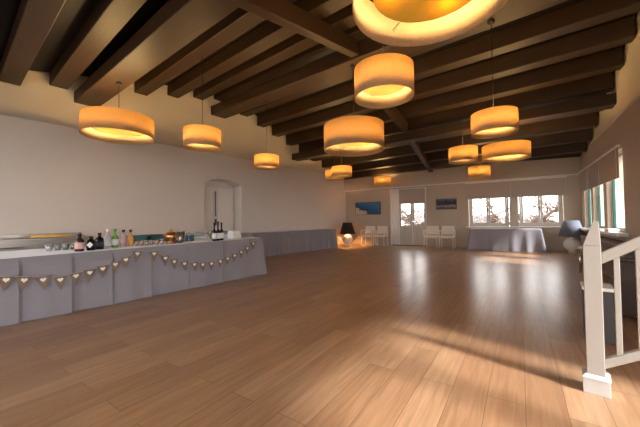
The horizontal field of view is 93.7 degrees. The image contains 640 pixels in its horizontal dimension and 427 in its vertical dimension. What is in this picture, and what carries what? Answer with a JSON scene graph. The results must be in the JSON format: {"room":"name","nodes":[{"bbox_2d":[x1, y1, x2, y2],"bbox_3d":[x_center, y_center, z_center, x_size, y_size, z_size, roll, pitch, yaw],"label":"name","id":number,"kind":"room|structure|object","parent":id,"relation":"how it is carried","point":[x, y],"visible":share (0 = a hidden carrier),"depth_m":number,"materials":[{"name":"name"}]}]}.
{"room":"community hall","nodes":[
{"label":"community hall","id":0,"kind":"room"},
{"bbox_2d":[0,0,301,84],"bbox_3d":[-1.664,-2.902,2.721,10.650,1.980,8.000,-2,-2,39],"label":"ceiling","id":1,"kind":"structure","parent":0,"point":[73,13],"depth_m":4.67,"materials":[{"name":"beige paint"}]},
{"bbox_2d":[0,0,65,85],"bbox_3d":[-1.963,-2.639,2.508,9.437,0.320,0.280,-2,-2,39],"label":"joist","id":2,"kind":"object","parent":1,"relation":"attached to","point":[34,19],"visible":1,"depth_m":4.11,"materials":[{"name":"brown wood"}]},
{"bbox_2d":[49,0,146,89],"bbox_3d":[-1.566,-2.790,3.064,9.369,0.320,0.280,-2,-2,39],"label":"joist","id":3,"kind":"object","parent":1,"relation":"attached to","point":[107,18],"visible":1,"depth_m":4.45,"materials":[{"name":"brown wood"}]},
{"bbox_2d":[141,0,169,27],"bbox_3d":[-1.169,-2.941,3.620,9.301,0.320,0.280,-2,-2,39],"label":"joist","id":4,"kind":"object","parent":1,"relation":"attached to","point":[167,1],"visible":0.02,"depth_m":4.36,"materials":[{"name":"brown wood"}]},
{"bbox_2d":[74,0,248,105],"bbox_3d":[-1.249,-2.514,3.479,9.338,0.230,0.420,-2,-2,38],"label":"ceiling beam","id":5,"kind":"structure","parent":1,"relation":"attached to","point":[178,23],"depth_m":4.23,"materials":[{"name":"brown wood"}]},
{"bbox_2d":[79,82,153,144],"bbox_3d":[-3.566,-1.838,5.320,1.100,0.970,1.100,-2,-2,39],"label":"pendant lamp","id":6,"kind":"object","parent":5,"relation":"hanging from","point":[101,123],"visible":1,"depth_m":5.05,"materials":[{"name":"fabric"}]},
{"bbox_2d":[93,127,143,135],"bbox_3d":[-3.561,-1.485,5.311,0.814,0.006,0.814,-2,-2,39],"label":"diffuser","id":7,"kind":"object","parent":6,"relation":"attached to","point":[113,131],"depth_m":5.42,"materials":[{"name":"plastic"}]},
{"bbox_2d":[240,0,358,56],"bbox_3d":[-0.176,-2.885,4.610,0.160,0.772,2.738,-2,-2,38],"label":"rafter","id":8,"kind":"object","parent":5,"relation":"attached to","point":[283,13],"visible":0.84,"depth_m":4.42,"materials":[{"name":"brown wood"}]},
{"bbox_2d":[134,0,294,95],"bbox_3d":[-0.691,-3.124,4.290,9.219,0.320,0.280,-2,-2,39],"label":"joist","id":9,"kind":"object","parent":1,"relation":"attached to","point":[238,22],"visible":0.78,"depth_m":5.39,"materials":[{"name":"brown wood"}]},
{"bbox_2d":[167,0,351,97],"bbox_3d":[-0.247,-3.293,4.911,9.143,0.320,0.280,-2,-2,39],"label":"joist","id":10,"kind":"object","parent":1,"relation":"attached to","point":[269,34],"visible":0.88,"depth_m":5.77,"materials":[{"name":"brown wood"}]},
{"bbox_2d":[193,0,372,99],"bbox_3d":[0.155,-3.446,5.475,9.074,0.320,0.280,-2,-2,39],"label":"joist","id":11,"kind":"object","parent":1,"relation":"attached to","point":[343,20],"visible":0.49,"depth_m":6.34,"materials":[{"name":"brown wood"}]},
{"bbox_2d":[183,93,220,151],"bbox_3d":[-2.168,-2.073,5.523,0.650,1.752,0.650,-2,-2,39],"label":"pendant lamp","id":12,"kind":"object","parent":11,"relation":"hanging from","point":[196,137],"visible":0.94,"depth_m":5.27,"materials":[{"name":"fabric"}]},
{"bbox_2d":[214,25,366,101],"bbox_3d":[0.523,-3.574,5.989,9.012,0.296,0.280,-2,-2,39],"label":"joist","id":13,"kind":"object","parent":1,"relation":"attached to","point":[319,50],"visible":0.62,"depth_m":7.01,"materials":[{"name":"brown wood"}]},
{"bbox_2d":[0,70,345,244],"bbox_3d":[-3.429,-1.150,8.565,0.500,4.950,14.850,-2,-2,39],"label":"wall","id":14,"kind":"structure","parent":0,"point":[54,178],"depth_m":7.14,"materials":[{"name":"white paint"}]},
{"bbox_2d":[0,232,80,237],"bbox_3d":[-5.868,0.403,5.019,0.030,0.065,3.000,-2,-2,39],"label":"backsplash","id":15,"kind":"structure","parent":14,"relation":"attached to","point":[74,233],"depth_m":5.53,"materials":[{"name":"silver metal"}]},
{"bbox_2d":[0,114,322,173],"bbox_3d":[-3.261,-1.728,8.406,0.032,0.018,14.200,-2,-2,39],"label":"trim","id":16,"kind":"structure","parent":14,"relation":"attached to","point":[0,114],"depth_m":6.20,"materials":[{"name":"grey paint"}]},
{"bbox_2d":[204,181,233,234],"bbox_3d":[-3.147,0.155,9.096,0.210,2.360,1.260,-2,-2,39],"label":"door","id":17,"kind":"structure","parent":14,"relation":"in","point":[218,196],"depth_m":9.13,"materials":[{"name":"white paint"}]},
{"bbox_2d":[204,177,240,186],"bbox_3d":[-3.048,-0.930,9.032,0.500,0.145,1.260,-2,-2,39],"label":"wall","id":18,"kind":"structure","parent":0,"point":[229,182],"depth_m":9.19,"materials":[{"name":"white paint"}]},
{"bbox_2d":[0,244,639,426],"bbox_3d":[0.872,1.261,5.756,10.700,0.120,15.900,-2,-2,39],"label":"floor","id":19,"kind":"structure","parent":0,"point":[354,335],"depth_m":2.46,"materials":[{"name":"brown wood"}]},
{"bbox_2d":[0,232,88,250],"bbox_3d":[-5.578,0.811,4.780,0.760,0.900,3.000,-2,-2,39],"label":"counter","id":20,"kind":"object","parent":19,"relation":"on","point":[9,242],"depth_m":5.24,"materials":[{"name":"silver metal"}]},
{"bbox_2d":[0,236,88,241],"bbox_3d":[-5.582,0.444,4.789,0.760,0.035,3.000,-2,-2,39],"label":"countertop","id":21,"kind":"structure","parent":20,"relation":"on","point":[73,237],"depth_m":5.17,"materials":[{"name":"silver metal"}]},
{"bbox_2d":[27,234,71,237],"bbox_3d":[-4.942,0.412,5.494,0.340,0.045,0.560,-2,-2,39],"label":"tray","id":22,"kind":"object","parent":20,"relation":"on","point":[51,235],"visible":0.98,"depth_m":5.38,"materials":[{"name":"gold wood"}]},
{"bbox_2d":[0,237,267,326],"bbox_3d":[-3.342,0.845,4.320,1.503,0.739,5.604,-2,-2,37],"label":"tablecloth","id":23,"kind":"object","parent":19,"relation":"on","point":[146,277],"visible":0.91,"depth_m":3.99,"materials":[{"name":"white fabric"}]},
{"bbox_2d":[74,234,83,251],"bbox_3d":[-3.110,0.375,3.878,0.103,0.225,0.103,-2,-2,39],"label":"bottle","id":24,"kind":"object","parent":23,"relation":"on","point":[79,242],"visible":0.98,"depth_m":3.84,"materials":[{"name":"brown glass"}]},
{"bbox_2d":[86,236,95,250],"bbox_3d":[-3.043,0.396,3.990,0.100,0.185,0.104,0,-2,-21],"label":"bottle","id":25,"kind":"object","parent":23,"relation":"on","point":[91,243],"visible":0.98,"depth_m":3.96,"materials":[{"name":"black glass"}]},
{"bbox_2d":[95,233,103,249],"bbox_3d":[-3.030,0.378,4.122,0.103,0.225,0.103,-2,-2,39],"label":"bottle","id":26,"kind":"object","parent":23,"relation":"on","point":[99,240],"visible":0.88,"depth_m":4.09,"materials":[{"name":"black glass"}]},
{"bbox_2d":[104,229,111,247],"bbox_3d":[-3.013,0.355,4.256,0.097,0.275,0.097,-2,-2,39],"label":"bottle","id":27,"kind":"object","parent":23,"relation":"on","point":[107,238],"visible":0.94,"depth_m":4.23,"materials":[{"name":"clear glass"}]},
{"bbox_2d":[112,229,118,247],"bbox_3d":[-2.979,0.358,4.363,0.087,0.270,0.087,-2,-2,39],"label":"bottle","id":28,"kind":"object","parent":23,"relation":"on","point":[115,239],"visible":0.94,"depth_m":4.34,"materials":[{"name":"green glass"}]},
{"bbox_2d":[120,230,126,246],"bbox_3d":[-2.900,0.365,4.428,0.097,0.255,0.097,-2,-2,39],"label":"bottle","id":29,"kind":"object","parent":23,"relation":"on","point":[123,238],"visible":0.98,"depth_m":4.39,"materials":[{"name":"pink glass"}]},
{"bbox_2d":[0,238,257,290],"bbox_3d":[-2.675,0.706,4.039,0.019,0.499,4.872,-2,-2,37],"label":"bunting","id":30,"kind":"object","parent":23,"relation":"attached to","point":[22,281],"visible":1,"depth_m":3.87,"materials":[{"name":"beige fabric"}]},
{"bbox_2d":[127,230,133,245],"bbox_3d":[-2.875,0.370,4.556,0.084,0.250,0.084,-2,-2,39],"label":"bottle","id":31,"kind":"object","parent":23,"relation":"on","point":[130,239],"visible":1,"depth_m":4.53,"materials":[{"name":"orange glass"}]},
{"bbox_2d":[126,235,148,243],"bbox_3d":[-3.217,0.447,5.213,0.372,0.127,0.312,-2,-2,39],"label":"crate","id":32,"kind":"object","parent":23,"relation":"on","point":[137,238],"visible":0.46,"depth_m":5.16,"materials":[{"name":"teal plastic"}]},
{"bbox_2d":[147,234,166,241],"bbox_3d":[-3.017,0.447,5.463,0.372,0.127,0.312,-2,-2,39],"label":"crate","id":33,"kind":"object","parent":23,"relation":"on","point":[152,237],"visible":0.61,"depth_m":5.36,"materials":[{"name":"teal plastic"}]},
{"bbox_2d":[163,229,178,243],"bbox_3d":[-2.426,0.371,4.867,0.190,0.240,0.234,-1,-1,-6],"label":"urn","id":34,"kind":"object","parent":23,"relation":"on","point":[170,236],"visible":0.99,"depth_m":4.83,"materials":[{"name":"gold metal"}]},
{"bbox_2d":[174,231,184,242],"bbox_3d":[-2.415,0.398,5.160,0.182,0.197,0.182,-2,-2,39],"label":"ice bucket","id":35,"kind":"object","parent":23,"relation":"on","point":[181,234],"visible":0.88,"depth_m":5.10,"materials":[{"name":"silver metal"}]},
{"bbox_2d":[188,235,211,240],"bbox_3d":[-2.414,0.469,5.799,0.400,0.070,0.460,-2,-2,39],"label":"crate","id":36,"kind":"object","parent":23,"relation":"on","point":[196,237],"visible":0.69,"depth_m":5.75,"materials":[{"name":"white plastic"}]},
{"bbox_2d":[212,223,216,240],"bbox_3d":[-1.876,0.326,5.325,0.077,0.325,0.077,-2,-2,39],"label":"bottle","id":37,"kind":"object","parent":23,"relation":"on","point":[214,233],"visible":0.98,"depth_m":5.30,"materials":[{"name":"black glass"}]},
{"bbox_2d":[216,223,219,240],"bbox_3d":[-1.833,0.327,5.394,0.077,0.325,0.077,-2,-2,39],"label":"bottle","id":38,"kind":"object","parent":23,"relation":"on","point":[217,230],"visible":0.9,"depth_m":5.37,"materials":[{"name":"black glass"}]},
{"bbox_2d":[220,223,223,239],"bbox_3d":[-1.800,0.327,5.483,0.077,0.325,0.077,-2,-2,39],"label":"bottle","id":39,"kind":"object","parent":23,"relation":"on","point":[221,229],"visible":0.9,"depth_m":5.45,"materials":[{"name":"black glass"}]},
{"bbox_2d":[227,231,240,238],"bbox_3d":[-1.727,0.423,6.018,0.180,0.150,0.220,-2,-2,29],"label":"napkin holder","id":40,"kind":"object","parent":23,"relation":"on","point":[231,234],"visible":0.98,"depth_m":5.94,"materials":[{"name":"white paint"}]},
{"bbox_2d":[241,229,337,256],"bbox_3d":[-0.875,0.966,10.524,0.707,0.739,4.256,-2,-2,39],"label":"tablecloth","id":41,"kind":"object","parent":19,"relation":"on","point":[275,243],"visible":0.89,"depth_m":10.11,"materials":[{"name":"white fabric"}]},
{"bbox_2d":[340,222,354,245],"bbox_3d":[1.176,0.879,12.823,0.660,0.985,0.660,-2,-2,39],"label":"table lamp","id":42,"kind":"object","parent":19,"relation":"on","point":[347,228],"visible":1,"depth_m":12.64,"materials":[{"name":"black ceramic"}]},
{"bbox_2d":[361,226,375,245],"bbox_3d":[2.060,0.948,12.720,0.510,0.821,0.520,-2,-2,33],"label":"armchair","id":43,"kind":"object","parent":19,"relation":"on","point":[369,229],"visible":0.88,"depth_m":12.80,"materials":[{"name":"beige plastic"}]},
{"bbox_2d":[373,226,387,245],"bbox_3d":[2.513,0.934,12.426,0.510,0.821,0.520,-2,-2,33],"label":"armchair","id":44,"kind":"object","parent":19,"relation":"on","point":[380,229],"visible":0.98,"depth_m":12.51,"materials":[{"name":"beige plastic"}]},
{"bbox_2d":[423,226,438,246],"bbox_3d":[4.216,0.885,11.323,0.510,0.821,0.520,-2,-2,33],"label":"armchair","id":45,"kind":"object","parent":19,"relation":"on","point":[430,229],"visible":0.8,"depth_m":11.46,"materials":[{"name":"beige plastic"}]},
{"bbox_2d":[439,226,455,248],"bbox_3d":[4.677,0.872,11.024,0.510,0.821,0.520,-2,-2,33],"label":"armchair","id":46,"kind":"object","parent":19,"relation":"on","point":[449,230],"visible":0.96,"depth_m":11.11,"materials":[{"name":"beige plastic"}]},
{"bbox_2d":[466,228,546,252],"bbox_3d":[6.186,0.870,10.085,2.251,0.724,0.707,-2,-2,33],"label":"tablecloth","id":47,"kind":"object","parent":19,"relation":"on","point":[494,239],"visible":1,"depth_m":9.85,"materials":[{"name":"white fabric"}]},
{"bbox_2d":[558,220,585,252],"bbox_3d":[7.614,0.702,9.075,0.660,0.985,0.660,-2,-2,39],"label":"table lamp","id":48,"kind":"object","parent":19,"relation":"on","point":[569,228],"visible":0.91,"depth_m":8.92,"materials":[{"name":"grey fabric"}]},
{"bbox_2d":[577,246,582,272],"bbox_3d":[5.158,0.896,5.786,0.270,0.500,0.270,-2,-2,44],"label":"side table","id":49,"kind":"object","parent":19,"relation":"on","point":[578,247],"visible":0.46,"depth_m":5.78,"materials":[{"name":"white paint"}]},
{"bbox_2d":[580,281,614,344],"bbox_3d":[2.458,0.869,2.657,0.210,0.470,0.280,-2,-2,39],"label":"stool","id":50,"kind":"object","parent":19,"relation":"on","point":[608,290],"visible":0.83,"depth_m":2.53,"materials":[{"name":"grey fabric"}]},
{"bbox_2d":[580,236,625,278],"bbox_3d":[5.572,0.831,5.712,0.365,0.615,4.060,-2,-2,33],"label":"sideboard","id":51,"kind":"object","parent":19,"relation":"on","point":[606,243],"visible":0.19,"depth_m":5.52,"materials":[{"name":"brown wood"}]},
{"bbox_2d":[582,220,639,398],"bbox_3d":[2.122,0.271,1.481,1.286,1.616,0.132,-2,-2,42],"label":"stair railing","id":52,"kind":"object","parent":19,"relation":"on","point":[596,381],"visible":1,"depth_m":1.81,"materials":[{"name":"white wood"}]},
{"bbox_2d":[610,250,636,317],"bbox_3d":[3.699,0.787,3.432,0.520,0.640,1.140,-2,-2,44],"label":"chest","id":53,"kind":"object","parent":19,"relation":"on","point":[627,261],"visible":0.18,"depth_m":3.13,"materials":[{"name":"brown wood"}]},
{"bbox_2d":[234,0,638,164],"bbox_3d":[3.326,-2.661,8.940,10.650,2.286,7.950,-2,-2,39],"label":"ceiling","id":54,"kind":"structure","parent":0,"point":[570,2],"depth_m":6.33,"materials":[{"name":"beige paint"}]},
{"bbox_2d":[374,171,390,186],"bbox_3d":[2.537,-1.544,12.190,0.670,0.822,0.670,-2,-2,39],"label":"pendant lamp","id":55,"kind":"object","parent":54,"relation":"hanging from","point":[380,181],"visible":0.86,"depth_m":11.90,"materials":[{"name":"fabric"}]},
{"bbox_2d":[354,44,413,108],"bbox_3d":[0.737,-2.363,3.544,0.684,2.010,0.684,-2,-2,39],"label":"pendant lamp","id":56,"kind":"object","parent":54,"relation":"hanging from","point":[384,80],"visible":1,"depth_m":3.30,"materials":[{"name":"fabric"}]},
{"bbox_2d":[363,85,404,95],"bbox_3d":[0.748,-1.491,3.523,0.506,0.006,0.506,-2,-2,39],"label":"diffuser","id":57,"kind":"object","parent":56,"relation":"attached to","point":[382,90],"depth_m":3.62,"materials":[{"name":"plastic"}]},
{"bbox_2d":[240,0,568,116],"bbox_3d":[1.053,-3.374,6.715,8.922,0.331,0.280,-2,-2,39],"label":"joist","id":58,"kind":"object","parent":54,"relation":"attached to","point":[473,32],"visible":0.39,"depth_m":6.03,"materials":[{"name":"brown wood"}]},
{"bbox_2d":[352,0,507,46],"bbox_3d":[0.797,-2.000,2.196,1.130,0.915,1.130,-2,-2,39],"label":"pendant lamp","id":59,"kind":"object","parent":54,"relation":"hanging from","point":[401,23],"visible":1,"depth_m":2.56,"materials":[{"name":"fabric"}]},
{"bbox_2d":[373,0,470,22],"bbox_3d":[0.801,-1.671,2.188,0.836,0.006,0.836,-2,-2,39],"label":"diffuser","id":60,"kind":"object","parent":59,"relation":"attached to","point":[408,11],"depth_m":2.43,"materials":[{"name":"plastic"}]},
{"bbox_2d":[257,0,639,127],"bbox_3d":[1.454,-3.178,7.262,8.854,0.331,0.280,-2,-2,39],"label":"joist","id":61,"kind":"object","parent":54,"relation":"attached to","point":[586,13],"visible":0.8,"depth_m":5.62,"materials":[{"name":"brown wood"}]},
{"bbox_2d":[272,16,634,136],"bbox_3d":[1.844,-2.989,7.793,8.788,0.331,0.280,-2,-2,39],"label":"joist","id":62,"kind":"object","parent":54,"relation":"attached to","point":[619,32],"visible":0.89,"depth_m":6.08,"materials":[{"name":"brown wood"}]},
{"bbox_2d":[286,47,622,145],"bbox_3d":[2.245,-2.793,8.340,8.720,0.331,0.280,-2,-2,39],"label":"joist","id":63,"kind":"object","parent":54,"relation":"attached to","point":[611,60],"visible":0.93,"depth_m":6.67,"materials":[{"name":"brown wood"}]},
{"bbox_2d":[331,156,351,177],"bbox_3d":[0.677,-1.890,9.482,0.650,1.449,0.650,-2,-2,39],"label":"pendant lamp","id":64,"kind":"object","parent":63,"relation":"hanging from","point":[339,171],"visible":0.87,"depth_m":9.22,"materials":[{"name":"fabric"}]},
{"bbox_2d":[299,72,612,151],"bbox_3d":[2.646,-2.598,8.887,8.652,0.331,0.280,-2,-2,39],"label":"joist","id":65,"kind":"object","parent":54,"relation":"attached to","point":[603,83],"visible":0.79,"depth_m":7.09,"materials":[{"name":"brown wood"}]},
{"bbox_2d":[325,156,343,179],"bbox_3d":[0.515,-1.806,10.636,0.660,1.182,0.660,-2,-2,39],"label":"pendant lamp","id":66,"kind":"object","parent":65,"relation":"hanging from","point":[327,172],"visible":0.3,"depth_m":10.58,"materials":[{"name":"fabric"}]},
{"bbox_2d":[310,93,604,160],"bbox_3d":[3.048,-2.403,9.434,8.584,0.331,0.280,-2,-2,39],"label":"joist","id":67,"kind":"object","parent":54,"relation":"attached to","point":[404,144],"visible":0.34,"depth_m":8.82,"materials":[{"name":"brown wood"}]},
{"bbox_2d":[322,112,597,167],"bbox_3d":[3.473,-2.196,10.014,8.512,0.331,0.280,-2,-2,39],"label":"joist","id":68,"kind":"object","parent":54,"relation":"attached to","point":[590,120],"visible":0.83,"depth_m":8.90,"materials":[{"name":"brown wood"}]},
{"bbox_2d":[448,88,477,164],"bbox_3d":[3.359,-2.129,7.079,0.630,1.839,0.630,-2,-2,39],"label":"pendant lamp","id":69,"kind":"object","parent":54,"relation":"hanging from","point":[462,154],"visible":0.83,"depth_m":6.83,"materials":[{"name":"fabric"}]},
{"bbox_2d":[343,141,586,179],"bbox_3d":[4.251,-1.817,11.076,8.381,0.331,0.280,-2,-2,39],"label":"joist","id":70,"kind":"object","parent":54,"relation":"attached to","point":[579,147],"visible":0.51,"depth_m":10.69,"materials":[{"name":"brown wood"}]},
{"bbox_2d":[349,128,591,171],"bbox_3d":[3.874,-2.001,10.561,8.445,0.331,0.280,-2,-2,39],"label":"joist","id":71,"kind":"object","parent":54,"relation":"attached to","point":[584,135],"visible":0.44,"depth_m":9.54,"materials":[{"name":"brown wood"}]},
{"bbox_2d":[468,165,490,178],"bbox_3d":[5.110,-1.527,9.640,0.630,0.765,0.630,-2,-2,39],"label":"pendant lamp","id":72,"kind":"object","parent":71,"relation":"hanging from","point":[480,171],"visible":0.87,"depth_m":9.39,"materials":[{"name":"fabric"}]},
{"bbox_2d":[344,157,580,190],"bbox_3d":[4.607,-1.474,11.646,8.500,0.660,0.150,-2,-2,33],"label":"wall","id":73,"kind":"structure","parent":0,"point":[571,165],"depth_m":10.85,"materials":[{"name":"beige paint"}]},
{"bbox_2d":[346,175,581,251],"bbox_3d":[4.652,-0.372,11.897,8.850,3.350,0.350,-2,-2,33],"label":"wall","id":74,"kind":"structure","parent":0,"point":[459,217],"depth_m":11.57,"materials":[{"name":"beige paint"}]},
{"bbox_2d":[355,202,380,214],"bbox_3d":[2.117,-0.225,13.303,1.204,0.554,0.038,-2,-2,33],"label":"painting","id":75,"kind":"object","parent":74,"relation":"attached to","point":[363,208],"visible":1,"depth_m":13.28,"materials":[{"name":"blue paint"}]},
{"bbox_2d":[390,187,426,244],"bbox_3d":[3.690,0.132,12.471,1.475,2.395,0.320,-2,-2,33],"label":"door","id":76,"kind":"structure","parent":74,"relation":"in","point":[400,235],"depth_m":12.69,"materials":[{"name":"white paint"}]},
{"bbox_2d":[399,187,424,203],"bbox_3d":[3.796,-0.606,12.424,1.070,0.905,0.063,-2,-2,33],"label":"roller blind","id":77,"kind":"object","parent":74,"relation":"attached to","point":[406,195],"visible":1,"depth_m":12.41,"materials":[{"name":"beige fabric"}]},
{"bbox_2d":[436,198,456,209],"bbox_3d":[4.856,-0.359,11.529,0.734,0.404,0.038,-2,-2,33],"label":"painting","id":78,"kind":"object","parent":74,"relation":"attached to","point":[441,204],"visible":1,"depth_m":11.52,"materials":[{"name":"black paint"}]},
{"bbox_2d":[345,173,578,191],"bbox_3d":[4.607,-1.131,11.631,8.500,0.025,0.165,-2,-2,33],"label":"trim","id":79,"kind":"structure","parent":74,"relation":"attached to","point":[577,173],"depth_m":10.93,"materials":[{"name":"white paint"}]},
{"bbox_2d":[465,180,511,199],"bbox_3d":[5.999,-0.714,10.747,1.455,0.860,0.063,-2,-2,33],"label":"roller blind","id":80,"kind":"object","parent":74,"relation":"attached to","point":[490,189],"visible":1,"depth_m":10.73,"materials":[{"name":"beige fabric"}]},
{"bbox_2d":[469,198,508,225],"bbox_3d":[6.109,-0.331,10.886,1.250,1.580,0.100,-2,-2,33],"label":"window","id":81,"kind":"structure","parent":74,"relation":"in","point":[488,223],"depth_m":10.86,"materials":[{"name":"grey paint"}]},
{"bbox_2d":[466,226,560,227],"bbox_3d":[6.677,0.467,10.385,2.950,0.035,0.160,-2,-2,33],"label":"trim","id":82,"kind":"structure","parent":74,"relation":"attached to","point":[469,226],"depth_m":10.22,"materials":[{"name":"white paint"}]},
{"bbox_2d":[512,176,566,196],"bbox_3d":[7.238,-0.749,9.944,1.470,0.860,0.063,-2,-2,33],"label":"roller blind","id":83,"kind":"object","parent":74,"relation":"attached to","point":[545,186],"visible":1,"depth_m":9.91,"materials":[{"name":"beige fabric"}]},
{"bbox_2d":[519,195,562,225],"bbox_3d":[7.380,-0.368,10.062,1.180,1.580,0.100,-2,-2,33],"label":"window","id":84,"kind":"structure","parent":74,"relation":"in","point":[560,199],"depth_m":10.03,"materials":[{"name":"grey paint"}]},
{"bbox_2d":[581,11,639,240],"bbox_3d":[4.283,-1.385,3.068,0.400,4.949,15.900,-2,-2,33],"label":"wall","id":85,"kind":"structure","parent":0,"point":[624,131],"depth_m":5.67,"materials":[{"name":"beige paint"}]},
{"bbox_2d":[211,0,556,118],"bbox_3d":[0.605,-3.065,6.063,9.037,0.250,0.460,-2,-2,37],"label":"ceiling beam","id":86,"kind":"structure","parent":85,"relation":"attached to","point":[336,66],"depth_m":6.40,"materials":[{"name":"brown wood"}]},
{"bbox_2d":[254,101,278,169],"bbox_3d":[-1.364,-2.014,7.659,0.620,1.720,0.620,-2,-2,39],"label":"pendant lamp","id":87,"kind":"object","parent":86,"relation":"hanging from","point":[263,161],"visible":1,"depth_m":7.42,"materials":[{"name":"fabric"}]},
{"bbox_2d":[324,64,383,156],"bbox_3d":[0.659,-2.095,5.948,1.180,1.695,1.180,-2,-2,39],"label":"pendant lamp","id":88,"kind":"object","parent":86,"relation":"hanging from","point":[353,135],"visible":1,"depth_m":5.49,"materials":[{"name":"fabric"}]},
{"bbox_2d":[338,143,370,145],"bbox_3d":[0.668,-1.437,5.932,0.873,0.006,0.873,-2,-2,39],"label":"diffuser","id":89,"kind":"object","parent":88,"relation":"attached to","point":[345,144],"depth_m":6.21,"materials":[{"name":"plastic"}]},
{"bbox_2d":[353,73,407,131],"bbox_3d":[1.572,-2.765,7.379,0.160,0.840,2.872,-2,-2,36],"label":"rafter","id":90,"kind":"object","parent":86,"relation":"attached to","point":[393,113],"visible":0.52,"depth_m":7.94,"materials":[{"name":"brown wood"}]},
{"bbox_2d":[471,19,518,138],"bbox_3d":[2.677,-2.119,4.652,0.640,1.765,0.640,-2,-2,39],"label":"pendant lamp","id":91,"kind":"object","parent":86,"relation":"hanging from","point":[498,121],"visible":1,"depth_m":4.45,"materials":[{"name":"fabric"}]},
{"bbox_2d":[292,93,616,160],"bbox_3d":[2.563,-2.214,8.737,8.714,0.230,0.350,-2,-2,36],"label":"girder","id":92,"kind":"object","parent":85,"relation":"attached to","point":[607,101],"visible":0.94,"depth_m":6.99,"materials":[{"name":"brown wood"}]},
{"bbox_2d":[409,141,432,171],"bbox_3d":[3.463,-1.950,10.178,0.150,0.665,3.333,-2,-2,30],"label":"rafter","id":93,"kind":"object","parent":92,"relation":"attached to","point":[416,147],"visible":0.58,"depth_m":9.78,"materials":[{"name":"brown wood"}]},
{"bbox_2d":[482,140,530,162],"bbox_3d":[4.463,-1.736,7.226,1.010,0.850,1.010,-2,-2,39],"label":"pendant lamp","id":94,"kind":"object","parent":92,"relation":"hanging from","point":[509,150],"visible":0.86,"depth_m":6.90,"materials":[{"name":"fabric"}]},
{"bbox_2d":[578,166,588,198],"bbox_3d":[7.570,-0.829,8.604,0.063,0.885,1.300,-2,-2,33],"label":"roller blind","id":95,"kind":"object","parent":85,"relation":"attached to","point":[583,174],"visible":0.87,"depth_m":8.52,"materials":[{"name":"beige fabric"}]},
{"bbox_2d":[587,189,591,226],"bbox_3d":[7.752,-0.406,8.532,0.080,1.620,0.920,-2,-2,33],"label":"window","id":96,"kind":"structure","parent":85,"relation":"in","point":[589,190],"depth_m":8.86,"materials":[{"name":"grey paint"}]},
{"bbox_2d":[587,158,600,195],"bbox_3d":[6.840,-0.848,7.480,0.063,0.885,1.340,-2,-2,33],"label":"roller blind","id":97,"kind":"object","parent":85,"relation":"attached to","point":[594,170],"visible":0.93,"depth_m":7.41,"materials":[{"name":"beige fabric"}]},
{"bbox_2d":[596,185,604,227],"bbox_3d":[7.041,-0.423,7.438,0.080,1.620,1.090,-2,-2,33],"label":"window","id":98,"kind":"structure","parent":85,"relation":"in","point":[599,208],"depth_m":7.84,"materials":[{"name":"grey paint"}]},
{"bbox_2d":[580,228,628,236],"bbox_3d":[6.815,0.429,7.327,0.240,0.065,4.250,-2,-2,33],"label":"trim","id":99,"kind":"structure","parent":85,"relation":"attached to","point":[617,234],"depth_m":5.92,"materials":[{"name":"white paint"}]},
{"bbox_2d":[604,228,619,231],"bbox_3d":[6.138,0.349,6.307,0.180,0.060,0.360,-2,-2,33],"label":"folded towel","id":100,"kind":"object","parent":99,"relation":"on","point":[606,229],"visible":0.99,"depth_m":6.19,"materials":[{"name":"white fabric"}]},
{"bbox_2d":[587,94,639,146],"bbox_3d":[4.029,-1.955,3.063,0.032,0.018,15.200,-2,-2,33],"label":"trim","id":101,"kind":"structure","parent":85,"relation":"attached to","point":[639,94],"depth_m":5.92,"materials":[{"name":"grey paint"}]},
{"bbox_2d":[611,151,624,231],"bbox_3d":[6.235,-0.444,6.197,0.080,1.620,1.250,-2,-2,33],"label":"window","id":102,"kind":"structure","parent":85,"relation":"in","point":[613,182],"depth_m":6.67,"materials":[{"name":"grey paint"}]},
{"bbox_2d":[599,144,619,184],"bbox_3d":[6.080,-0.867,6.311,0.064,0.885,1.410,-2,-2,33],"label":"roller blind","id":103,"kind":"object","parent":102,"relation":"attached to","point":[609,161],"visible":1,"depth_m":6.20,"materials":[{"name":"beige fabric"}]},
{"label":"outside","id":104,"kind":"structure","parent":0,"visible":0},
{"bbox_3d":[5.499,1.689,14.794,70.000,0.150,90.000,-2,-2,39],"label":"ground","id":105,"kind":"structure","parent":104,"visible":0},
{"bbox_2d":[401,203,423,225],"bbox_3d":[5.662,0.672,17.947,3.558,2.760,2.747,-1,-1,13],"label":"bare tree","id":106,"kind":"object","parent":105,"relation":"on","point":[406,219],"visible":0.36,"depth_m":17.69,"materials":[{"name":"brown plant"}]},
{"bbox_2d":[473,198,509,224],"bbox_3d":[7.024,0.580,13.872,3.872,2.521,3.034,-2,-2,28],"label":"bare tree","id":107,"kind":"object","parent":105,"relation":"on","point":[495,218],"visible":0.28,"depth_m":13.23,"materials":[{"name":"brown plant"}]},
{"bbox_2d":[519,196,557,225],"bbox_3d":[12.035,0.287,15.986,3.437,3.512,3.142,-2,-2,34],"label":"bare tree","id":108,"kind":"object","parent":105,"relation":"on","point":[531,218],"visible":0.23,"depth_m":15.83,"materials":[{"name":"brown plant"}]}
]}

